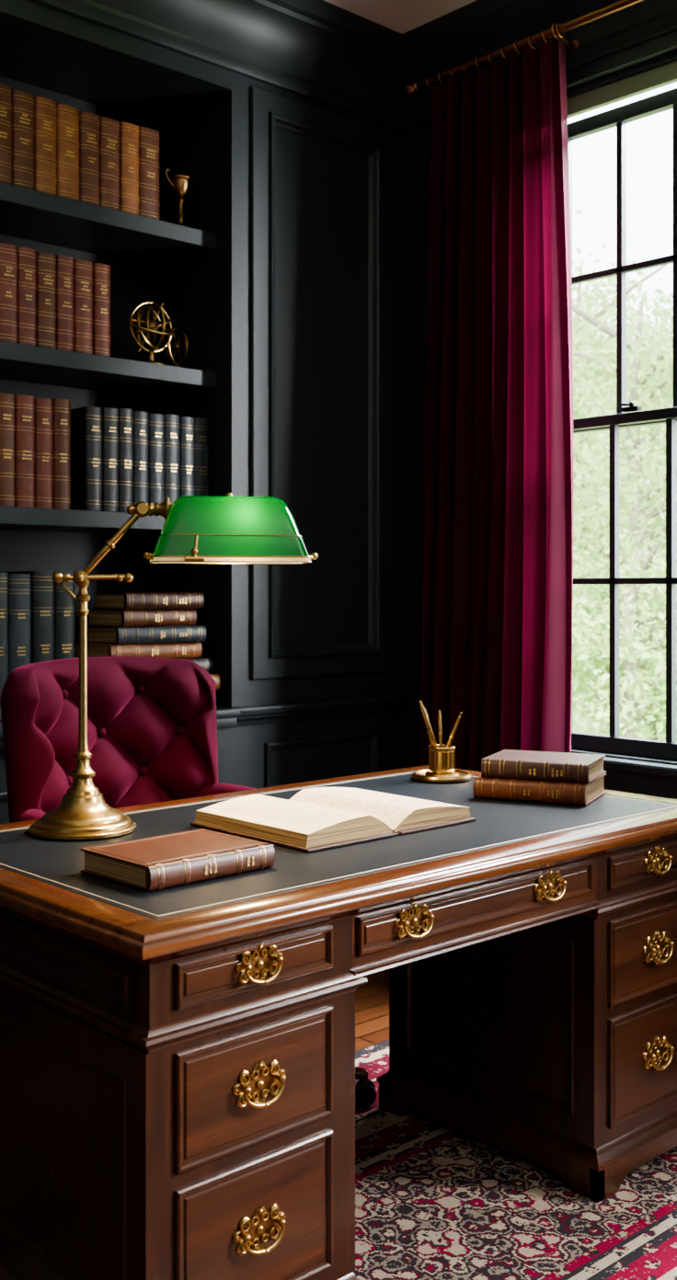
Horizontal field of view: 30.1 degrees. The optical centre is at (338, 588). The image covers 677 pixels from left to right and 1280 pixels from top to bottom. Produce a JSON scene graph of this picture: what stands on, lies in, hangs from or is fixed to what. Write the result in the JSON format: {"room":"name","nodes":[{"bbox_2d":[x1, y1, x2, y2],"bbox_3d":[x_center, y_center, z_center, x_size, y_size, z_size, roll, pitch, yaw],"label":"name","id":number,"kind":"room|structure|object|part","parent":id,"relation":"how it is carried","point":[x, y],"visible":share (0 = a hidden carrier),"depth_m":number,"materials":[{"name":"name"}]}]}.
{"room":"office","nodes":[
{"label":"office","id":0,"kind":"room"},
{"bbox_2d":[0,0,401,788],"bbox_3d":[-1.756,-0.355,3.354,5.380,3.390,0.572,0,0,-43],"label":"wall","id":1,"kind":"structure","parent":0,"point":[295,309],"depth_m":4.50,"materials":[{"name":"grey paint"}]},
{"bbox_2d":[27,0,401,131],"bbox_3d":[-1.609,-1.905,3.048,5.180,0.290,0.140,0,0,-43],"label":"trim","id":2,"kind":"structure","parent":1,"relation":"attached to","point":[322,51],"depth_m":4.37,"materials":[{"name":"grey paint"}]},
{"bbox_2d":[232,693,410,726],"bbox_3d":[-0.044,0.438,4.560,0.822,0.065,0.048,0,0,-43],"label":"trim","id":3,"kind":"structure","parent":1,"relation":"attached to","point":[287,712],"depth_m":4.53,"materials":[{"name":"grey paint"}]},
{"bbox_2d":[354,969,388,1051],"bbox_3d":[0.065,1.390,1.314,5.480,0.100,6.040,0,0,-43],"label":"floor","id":4,"kind":"structure","parent":0,"point":[371,999],"depth_m":4.00,"materials":[{"name":"brown wood"}]},
{"bbox_2d":[0,75,240,823],"bbox_3d":[-1.121,-0.180,3.862,1.703,3.040,0.488,0,0,-43],"label":"built-in bookcase","id":5,"kind":"object","parent":4,"relation":"on","point":[134,246],"visible":0.33,"depth_m":4.27,"materials":[{"name":"grey paint"}]},
{"bbox_2d":[0,392,70,509],"bbox_3d":[-1.331,-0.425,3.702,1.122,0.350,0.240,0,0,-43],"label":"books","id":6,"kind":"object","parent":5,"relation":"in","point":[35,433],"visible":0.98,"depth_m":3.92,"materials":[{"name":"leather"}]},
{"bbox_2d":[0,571,75,721],"bbox_3d":[-1.306,0.174,3.726,1.084,0.461,0.240,0,0,-43],"label":"books","id":7,"kind":"object","parent":5,"relation":"on","point":[37,614],"visible":0.63,"depth_m":3.91,"materials":[{"name":"grey leather"}]},
{"bbox_2d":[0,242,110,356],"bbox_3d":[-1.278,-0.902,3.752,1.265,0.302,0.240,0,0,-43],"label":"books","id":8,"kind":"object","parent":5,"relation":"in","point":[47,300],"visible":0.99,"depth_m":3.96,"materials":[{"name":"leather"}]},
{"bbox_3d":[-1.283,-0.647,4.037,1.703,2.105,0.012,0,0,-43],"label":"panel","id":9,"kind":"part","parent":5,"relation":"part of","materials":[{"name":"grey paint"}]},
{"bbox_2d":[0,83,159,219],"bbox_3d":[-1.185,-1.382,3.838,1.403,0.304,0.239,0,0,-43],"label":"books","id":10,"kind":"object","parent":5,"relation":"on","point":[47,146],"visible":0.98,"depth_m":4.01,"materials":[{"name":"brown leather"}]},
{"bbox_2d":[70,406,209,512],"bbox_3d":[-0.700,-0.420,4.287,0.492,0.340,0.239,0,0,-43],"label":"books","id":11,"kind":"object","parent":5,"relation":"in","point":[120,458],"visible":0.89,"depth_m":4.17,"materials":[{"name":"grey leather"}]},
{"bbox_2d":[74,592,220,690],"bbox_3d":[-0.647,0.209,4.261,0.449,0.395,0.260,0,0,-43],"label":"pile","id":12,"kind":"object","parent":5,"relation":"on","point":[151,624],"visible":0.59,"depth_m":4.17,"materials":[{"name":"brown leather"}]},
{"bbox_2d":[126,301,187,366],"bbox_3d":[-0.603,-0.864,4.308,0.261,0.226,0.164,0,0,-43],"label":"armillary sphere","id":13,"kind":"object","parent":5,"relation":"in","point":[150,326],"visible":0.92,"depth_m":4.27,"materials":[{"name":"gold metal"}]},
{"bbox_2d":[164,169,191,227],"bbox_3d":[-0.550,-1.333,4.348,0.095,0.204,0.084,0,0,-6],"label":"goblet","id":14,"kind":"object","parent":5,"relation":"on","point":[179,183],"visible":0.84,"depth_m":4.33,"materials":[{"name":"gold metal"}]},
{"bbox_2d":[352,1040,676,1279],"bbox_3d":[0.229,1.335,2.638,2.720,0.010,1.700,0,0,-43],"label":"rug","id":15,"kind":"object","parent":4,"relation":"on","point":[435,1200],"visible":0.15,"depth_m":2.68,"materials":[{"name":"fabric"}]},
{"bbox_2d":[0,656,376,1106],"bbox_3d":[-0.427,0.759,3.243,0.928,1.139,0.934,0,0,-45],"label":"office chair","id":16,"kind":"object","parent":15,"relation":"on","point":[152,727],"visible":0.42,"depth_m":3.42,"materials":[{"name":"red fabric"}]},
{"bbox_3d":[-0.611,0.514,3.407,0.677,0.650,0.263,0,0,-45],"label":"backrest","id":17,"kind":"part","parent":16,"relation":"part of","materials":[{"name":"red fabric"}]},
{"bbox_2d":[0,765,676,1279],"bbox_3d":[-0.011,0.930,2.860,1.710,0.800,1.007,0,0,-43],"label":"executive desk","id":18,"kind":"object","parent":15,"relation":"on","point":[177,1062],"visible":1,"depth_m":2.25,"materials":[{"name":"brown wood"}]},
{"bbox_2d":[28,491,318,841],"bbox_3d":[-0.363,0.157,2.792,0.627,0.744,0.230,0,0,-11],"label":"lamp","id":19,"kind":"object","parent":18,"relation":"on","point":[228,529],"visible":1,"depth_m":2.74,"materials":[{"name":"gold metal"}]},
{"bbox_3d":[-0.451,-0.090,2.772,0.347,0.227,0.057,0,0,-13],"label":"swing arm","id":20,"kind":"part","parent":19,"relation":"part of","materials":[{"name":"gold metal"}]},
{"bbox_3d":[-0.244,-0.136,2.815,0.340,0.137,0.196,0,0,-11],"label":"lamp shade","id":21,"kind":"part","parent":19,"relation":"part of","materials":[{"name":"green glass"}]},
{"bbox_2d":[80,828,274,891],"bbox_3d":[-0.301,0.508,2.374,0.285,0.047,0.226,0,0,-44],"label":"book","id":22,"kind":"object","parent":18,"relation":"on","point":[156,862],"visible":1,"depth_m":2.32,"materials":[{"name":"brown leather"}]},
{"bbox_2d":[190,787,476,852],"bbox_3d":[-0.009,0.504,2.842,0.510,0.051,0.397,0,0,-43],"label":"open book","id":23,"kind":"object","parent":18,"relation":"on","point":[314,819],"visible":1,"depth_m":2.75,"materials":[{"name":"paper"}]},
{"bbox_3d":[-0.011,0.559,2.860,1.710,0.058,1.007,0,0,-43],"label":"frame","id":24,"kind":"part","parent":18,"relation":"part of","materials":[{"name":"brown wood"}]},
{"bbox_2d":[411,700,471,783],"bbox_3d":[0.287,0.419,3.502,0.166,0.220,0.166,0,0,-43],"label":"pen holder","id":25,"kind":"object","parent":18,"relation":"on","point":[441,770],"visible":1,"depth_m":3.48,"materials":[{"name":"gold metal"}]},
{"bbox_2d":[427,743,455,774],"bbox_3d":[0.287,0.474,3.502,0.076,0.074,0.076,0,0,-43],"label":"cup","id":26,"kind":"object","parent":25,"relation":"on","point":[440,756],"depth_m":3.47,"materials":[{"name":"gold metal"}]},
{"bbox_2d":[411,769,471,783],"bbox_3d":[0.287,0.520,3.502,0.166,0.018,0.166,0,0,-43],"label":"tray","id":27,"kind":"object","parent":25,"relation":"attached to","point":[435,776],"depth_m":3.46,"materials":[{"name":"gold metal"}]},
{"bbox_2d":[472,749,605,805],"bbox_3d":[0.519,0.480,3.224,0.286,0.100,0.241,0,0,25],"label":"book stack","id":28,"kind":"object","parent":18,"relation":"on","point":[563,778],"visible":1,"depth_m":3.14,"materials":[{"name":"brown leather"}]},
{"bbox_2d":[323,0,476,34],"bbox_3d":[0.083,-2.125,1.331,5.530,0.150,6.040,0,0,-43],"label":"ceiling","id":29,"kind":"structure","parent":0,"point":[402,17],"depth_m":4.46,"materials":[{"name":"paint"}]},
{"bbox_2d":[401,49,676,768],"bbox_3d":[1.988,-0.355,3.095,0.196,3.390,5.840,0,0,-43],"label":"wall","id":30,"kind":"structure","parent":0,"point":[416,141],"depth_m":4.81,"materials":[{"name":"grey paint"}]},
{"bbox_2d":[405,0,644,96],"bbox_3d":[1.098,-1.828,3.797,0.132,0.062,2.396,0,0,-43],"label":"curtain rod","id":31,"kind":"object","parent":30,"relation":"attached to","point":[411,88],"visible":0.94,"depth_m":4.23,"materials":[{"name":"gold metal"}]},
{"bbox_2d":[419,39,572,771],"bbox_3d":[0.520,-0.237,4.364,0.137,3.125,0.673,0,0,-43],"label":"velvet curtain","id":32,"kind":"object","parent":31,"relation":"hanging from","point":[497,595],"visible":0.85,"depth_m":4.30,"materials":[{"name":"red fabric"}]},
{"bbox_2d":[401,0,676,131],"bbox_3d":[2.026,-1.905,2.830,0.140,0.290,5.400,0,0,-43],"label":"trim","id":33,"kind":"structure","parent":30,"relation":"attached to","point":[475,28],"depth_m":4.37,"materials":[{"name":"grey paint"}]},
{"bbox_2d":[565,23,676,799],"bbox_3d":[1.072,-0.542,4.056,0.215,2.435,1.215,0,0,-43],"label":"frame","id":34,"kind":"object","parent":30,"relation":"attached to","point":[659,780],"visible":0.23,"depth_m":4.07,"materials":[{"name":"grey paint"}]},
{"bbox_2d":[567,88,676,761],"bbox_3d":[1.083,-0.532,4.066,0.075,2.165,0.931,0,0,-43],"label":"sash","id":35,"kind":"object","parent":34,"relation":"in","point":[618,117],"visible":0.53,"depth_m":4.20,"materials":[{"name":"grey paint"}]},
{"bbox_2d":[620,401,640,412],"bbox_3d":[0.955,-0.596,4.126,0.031,0.032,0.062,0,0,-43],"label":"latch","id":36,"kind":"object","parent":35,"relation":"attached to","point":[632,407],"visible":1,"depth_m":4.12,"materials":[{"name":"black metal"}]},
{"bbox_2d":[566,60,676,118],"bbox_3d":[1.050,-1.645,4.036,0.025,0.060,0.931,0,0,-43],"label":"roller blind","id":37,"kind":"object","parent":30,"relation":"attached to","point":[665,74],"visible":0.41,"depth_m":4.14,"materials":[{"name":"fabric"}]},
{"label":"outside","id":38,"kind":"structure","parent":0,"visible":0},
{"bbox_2d":[571,645,676,736],"bbox_3d":[8.632,1.810,22.985,36.100,0.180,58.000,0,0,-43],"label":"lawn","id":39,"kind":"structure","parent":38,"point":[577,726],"depth_m":16.09,"materials":[{"name":"green plant"}]},
{"bbox_2d":[571,240,672,651],"bbox_3d":[5.173,-2.841,28.116,8.452,9.082,8.071,0,0,-8],"label":"tree","id":40,"kind":"object","parent":39,"relation":"on","point":[603,244],"visible":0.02,"depth_m":27.19,"materials":[{"name":"green plant"}]},
{"bbox_2d":[571,262,676,704],"bbox_3d":[3.420,-0.997,13.951,5.604,5.393,5.699,0,0,13],"label":"tree","id":41,"kind":"object","parent":39,"relation":"on","point":[639,502],"visible":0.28,"depth_m":13.37,"materials":[{"name":"green plant"}]},
{"bbox_2d":[571,534,676,742],"bbox_3d":[2.393,0.643,9.800,2.008,2.113,2.039,0,0,-4],"label":"trees","id":42,"kind":"object","parent":39,"relation":"on","point":[641,715],"visible":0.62,"depth_m":9.60,"materials":[{"name":"green plant"}]},
{"bbox_2d":[571,209,676,692],"bbox_3d":[4.166,-2.158,21.004,6.846,7.717,6.906,0,0,41],"label":"tree","id":43,"kind":"object","parent":39,"relation":"on","point":[608,307],"visible":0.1,"depth_m":19.40,"materials":[{"name":"green plant"}]}
]}

